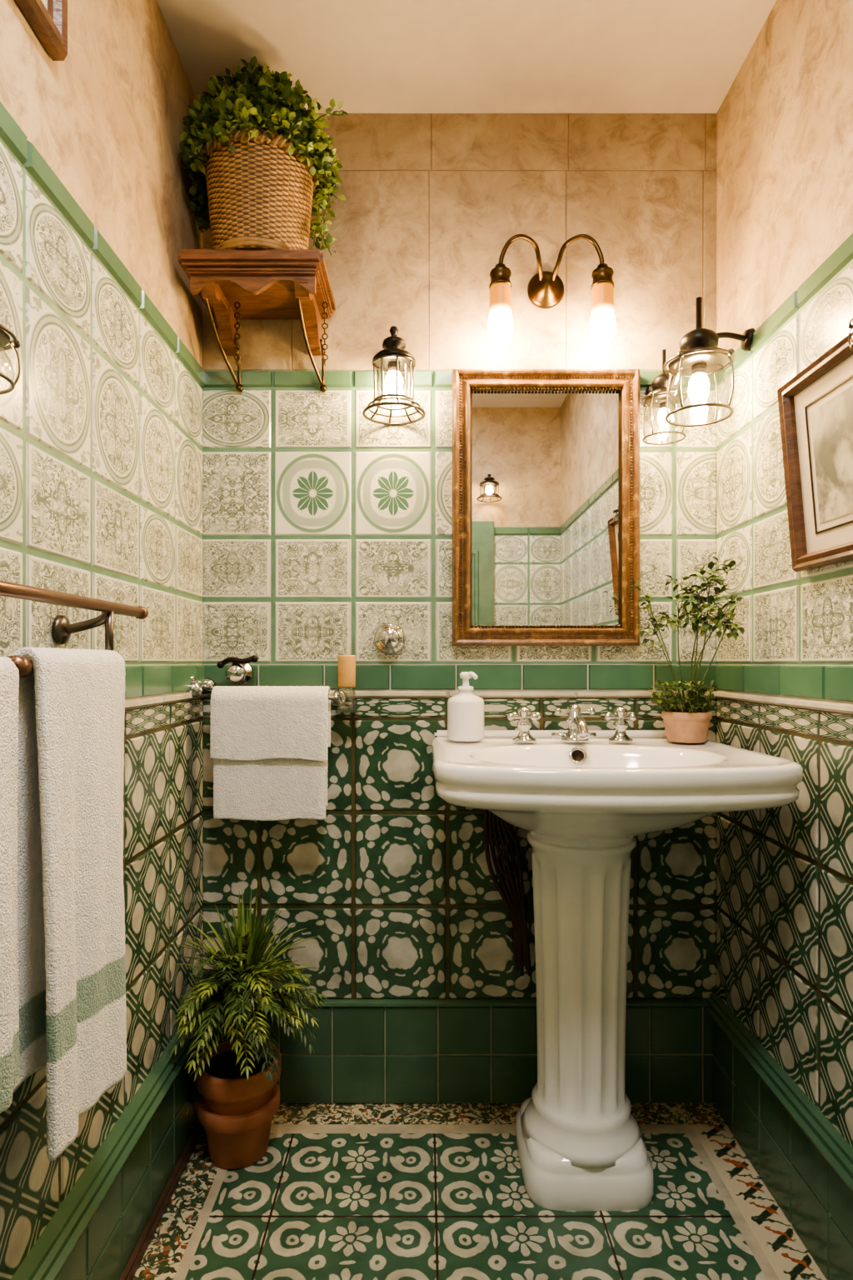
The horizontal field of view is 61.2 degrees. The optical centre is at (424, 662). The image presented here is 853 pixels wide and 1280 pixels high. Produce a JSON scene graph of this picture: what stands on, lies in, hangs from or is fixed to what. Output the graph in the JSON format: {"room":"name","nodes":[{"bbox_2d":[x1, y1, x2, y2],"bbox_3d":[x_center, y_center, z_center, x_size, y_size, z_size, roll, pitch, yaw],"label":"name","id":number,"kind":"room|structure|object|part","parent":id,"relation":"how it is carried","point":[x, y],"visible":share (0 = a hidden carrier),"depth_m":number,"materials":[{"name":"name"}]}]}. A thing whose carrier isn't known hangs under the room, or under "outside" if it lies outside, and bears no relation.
{"room":"bathroom","nodes":[
{"label":"bathroom","id":0,"kind":"room"},
{"bbox_2d":[0,0,204,1279],"bbox_3d":[-0.585,-0.133,0.725,0.110,2.400,2.050,0,0,0],"label":"wall","id":1,"kind":"structure","parent":0,"point":[101,423],"depth_m":1.25,"materials":[{"name":"beige paint"}]},
{"bbox_2d":[0,323,20,394],"bbox_3d":[-0.483,-0.347,0.745,0.110,0.111,0.094,0,0,0],"label":"wall lantern","id":2,"kind":"object","parent":1,"relation":"attached to","point":[5,338],"visible":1,"depth_m":0.77,"materials":[{"name":"metal"}]},
{"bbox_2d":[15,0,67,60],"bbox_3d":[-0.525,-1.068,0.853,0.024,0.400,0.375,0,0,0],"label":"framed picture","id":3,"kind":"object","parent":1,"relation":"attached to","point":[47,18],"visible":1,"depth_m":1.01,"materials":[{"name":"brown wood"}]},
{"bbox_2d":[0,580,148,677],"bbox_3d":[-0.492,-0.037,0.766,0.085,0.109,0.832,0,0,0],"label":"towel rail","id":4,"kind":"object","parent":1,"relation":"attached to","point":[62,629],"visible":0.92,"depth_m":1.00,"materials":[{"name":"orange metal"}]},
{"bbox_2d":[0,656,20,1113],"bbox_3d":[-0.462,0.231,0.662,0.060,0.477,0.286,0,0,0],"label":"bath towel","id":5,"kind":"object","parent":4,"relation":"hanging from","point":[10,1075],"visible":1,"depth_m":0.77,"materials":[{"name":"white fabric"}]},
{"bbox_2d":[10,646,126,1160],"bbox_3d":[-0.456,0.282,0.948,0.078,0.601,0.234,0,0,2],"label":"bath towel","id":6,"kind":"object","parent":4,"relation":"hanging from","point":[71,907],"visible":0.96,"depth_m":0.89,"materials":[{"name":"white fabric"}]},
{"bbox_2d":[10,1018,209,1279],"bbox_3d":[-0.520,0.932,0.725,0.040,0.266,2.050,0,0,0],"label":"baseboard","id":7,"kind":"structure","parent":1,"relation":"attached to","point":[93,1233],"depth_m":1.24,"materials":[{"name":"green tile"}]},
{"bbox_2d":[119,1120,204,1279],"bbox_3d":[-0.513,1.056,0.720,0.018,0.022,2.020,0,0,0],"label":"trim","id":8,"kind":"structure","parent":1,"relation":"attached to","point":[140,1249],"depth_m":1.39,"materials":[{"name":"green tile"}]},
{"bbox_2d":[210,685,330,760],"bbox_3d":[-0.352,0.138,1.654,0.267,0.168,0.070,0,0,0],"label":"hand towel","id":9,"kind":"object","parent":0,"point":[252,722],"visible":1,"depth_m":1.62,"materials":[{"name":"white fabric"}]},
{"bbox_2d":[336,655,359,712],"bbox_3d":[-0.182,0.050,1.711,0.050,0.135,0.062,0,0,0],"label":"candle","id":10,"kind":"object","parent":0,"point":[347,663],"visible":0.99,"depth_m":1.69,"materials":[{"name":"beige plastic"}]},
{"bbox_2d":[202,113,716,999],"bbox_3d":[0.084,-0.133,1.779,1.248,2.400,0.142,0,0,0],"label":"wall","id":11,"kind":"structure","parent":0,"point":[326,525],"depth_m":1.75,"materials":[{"name":"beige paint"}]},
{"bbox_2d":[216,655,258,684],"bbox_3d":[-0.439,0.019,1.707,0.097,0.073,0.062,0,0,0],"label":"handle","id":12,"kind":"object","parent":11,"relation":"attached to","point":[241,672],"visible":1,"depth_m":1.68,"materials":[{"name":"silver metal"}]},
{"bbox_2d":[178,249,335,392],"bbox_3d":[-0.368,-0.762,1.631,0.307,0.221,0.232,0,0,0],"label":"wall shelf","id":13,"kind":"object","parent":11,"relation":"attached to","point":[233,285],"visible":1,"depth_m":1.57,"materials":[{"name":"brown wood"}]},
{"bbox_2d":[178,55,348,254],"bbox_3d":[-0.347,-1.093,1.598,0.368,0.441,0.301,0,0,-3],"label":"potted plant","id":14,"kind":"object","parent":13,"relation":"on","point":[252,149],"visible":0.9,"depth_m":1.52,"materials":[{"name":"plant"}]},
{"bbox_2d":[187,675,346,704],"bbox_3d":[-0.371,0.065,1.686,0.364,0.073,0.104,0,0,0],"label":"towel rail","id":15,"kind":"object","parent":11,"relation":"attached to","point":[197,689],"depth_m":1.66,"materials":[{"name":"silver metal"}]},
{"bbox_2d":[213,735,328,820],"bbox_3d":[-0.353,0.212,1.653,0.257,0.295,0.046,0,0,0],"label":"hand towel","id":16,"kind":"object","parent":15,"relation":"hanging from","point":[276,789],"visible":0.57,"depth_m":1.63,"materials":[{"name":"white fabric"}]},
{"bbox_2d":[374,623,405,654],"bbox_3d":[-0.085,-0.057,1.724,0.076,0.076,0.044,0,0,0],"label":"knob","id":17,"kind":"object","parent":11,"relation":"attached to","point":[389,638],"visible":1,"depth_m":1.73,"materials":[{"name":"silver metal"}]},
{"bbox_2d":[362,325,425,424],"bbox_3d":[-0.072,-0.677,1.675,0.147,0.206,0.147,0,0,0],"label":"wall lantern","id":18,"kind":"object","parent":11,"relation":"attached to","point":[397,362],"visible":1,"depth_m":1.66,"materials":[{"name":"metal"}]},
{"bbox_2d":[210,999,713,1103],"bbox_3d":[0.084,0.941,1.741,1.248,0.248,0.018,0,0,0],"label":"baseboard","id":19,"kind":"structure","parent":11,"relation":"attached to","point":[367,1051],"depth_m":1.74,"materials":[{"name":"green tile"}]},
{"bbox_2d":[488,234,615,344],"bbox_3d":[0.292,-0.861,1.689,0.293,0.250,0.116,0,0,0],"label":"wall sconce","id":20,"kind":"object","parent":11,"relation":"attached to","point":[546,289],"visible":1,"depth_m":1.65,"materials":[{"name":"brown metal"}]},
{"bbox_2d":[641,349,687,444],"bbox_3d":[0.558,-0.624,1.689,0.102,0.208,0.119,0,0,0],"label":"wall lantern","id":21,"kind":"object","parent":11,"relation":"attached to","point":[656,393],"depth_m":1.67,"materials":[{"name":"metal"}]},
{"bbox_2d":[156,0,776,113],"bbox_3d":[0.084,-1.373,0.725,1.448,0.080,2.250,0,0,0],"label":"ceiling","id":22,"kind":"structure","parent":0,"point":[370,56],"depth_m":1.57,"materials":[{"name":"paint"}]},
{"bbox_2d":[132,1103,828,1279],"bbox_3d":[0.084,1.107,0.725,1.448,0.080,2.250,0,0,0],"label":"floor","id":23,"kind":"structure","parent":0,"point":[337,1191],"depth_m":1.40,"materials":[{"name":"tile"}]},
{"bbox_2d":[170,880,328,1169],"bbox_3d":[-0.394,0.766,1.543,0.330,0.601,0.327,0,0,38],"label":"potted fern","id":24,"kind":"object","parent":23,"relation":"on","point":[237,1079],"visible":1,"depth_m":1.51,"materials":[{"name":"green plant"}]},
{"bbox_2d":[431,705,803,1210],"bbox_3d":[0.342,0.582,1.461,0.652,0.970,0.566,0,0,0],"label":"pedestal sink","id":25,"kind":"object","parent":23,"relation":"on","point":[582,807],"depth_m":1.44,"materials":[{"name":"white ceramic"}]},
{"bbox_2d":[447,671,484,741],"bbox_3d":[0.094,0.099,1.655,0.085,0.157,0.085,0,0,0],"label":"soap dispenser","id":26,"kind":"object","parent":25,"relation":"on","point":[465,709],"visible":1,"depth_m":1.62,"materials":[{"name":"white ceramic"}]},
{"bbox_3d":[0.224,0.138,1.620,0.069,0.080,0.069,0,0,16],"label":"faucet handle","id":27,"kind":"part","parent":25,"relation":"part of","materials":[{"name":"silver metal"}]},
{"bbox_2d":[551,704,596,742],"bbox_3d":[0.339,0.136,1.590,0.100,0.084,0.133,0,0,0],"label":"faucet","id":28,"kind":"object","parent":25,"relation":"on","point":[577,727],"visible":1,"depth_m":1.61,"materials":[{"name":"silver metal"}]},
{"bbox_3d":[0.440,0.138,1.620,0.069,0.080,0.069,0,0,16],"label":"faucet handle","id":29,"kind":"part","parent":25,"relation":"part of","materials":[{"name":"silver metal"}]},
{"bbox_2d":[630,555,749,743],"bbox_3d":[0.586,-0.026,1.572,0.194,0.406,0.250,0,0,-28],"label":"potted plant","id":30,"kind":"object","parent":25,"relation":"on","point":[687,725],"visible":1,"depth_m":1.58,"materials":[{"name":"plant"}]},
{"bbox_2d":[714,0,852,1147],"bbox_3d":[0.753,-0.133,0.725,0.110,2.400,2.050,0,0,0],"label":"wall","id":31,"kind":"structure","parent":0,"point":[785,121],"depth_m":1.41,"materials":[{"name":"beige paint"}]},
{"bbox_2d":[663,296,754,426],"bbox_3d":[0.613,-0.660,1.560,0.186,0.257,0.146,0,0,0],"label":"wall lantern","id":32,"kind":"object","parent":31,"relation":"attached to","point":[699,357],"visible":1,"depth_m":1.54,"materials":[{"name":"metal"}]},
{"bbox_2d":[705,992,852,1279],"bbox_3d":[0.692,0.932,0.725,0.034,0.266,2.050,0,0,0],"label":"baseboard","id":33,"kind":"structure","parent":31,"relation":"attached to","point":[806,1163],"depth_m":1.38,"materials":[{"name":"green tile"}]},
{"bbox_2d":[777,331,852,571],"bbox_3d":[0.676,-0.339,1.115,0.052,0.342,0.440,0,0,0],"label":"framed picture","id":34,"kind":"object","parent":31,"relation":"attached to","point":[816,405],"visible":1,"depth_m":1.24,"materials":[{"name":"brown wood"}]},
{"bbox_2d":[848,317,852,351],"bbox_3d":[0.668,-0.512,1.060,0.078,0.086,0.069,0,0,0],"label":"wall lantern","id":35,"kind":"object","parent":31,"relation":"attached to","point":[851,326],"visible":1,"depth_m":1.08,"materials":[{"name":"metal"}]}
]}

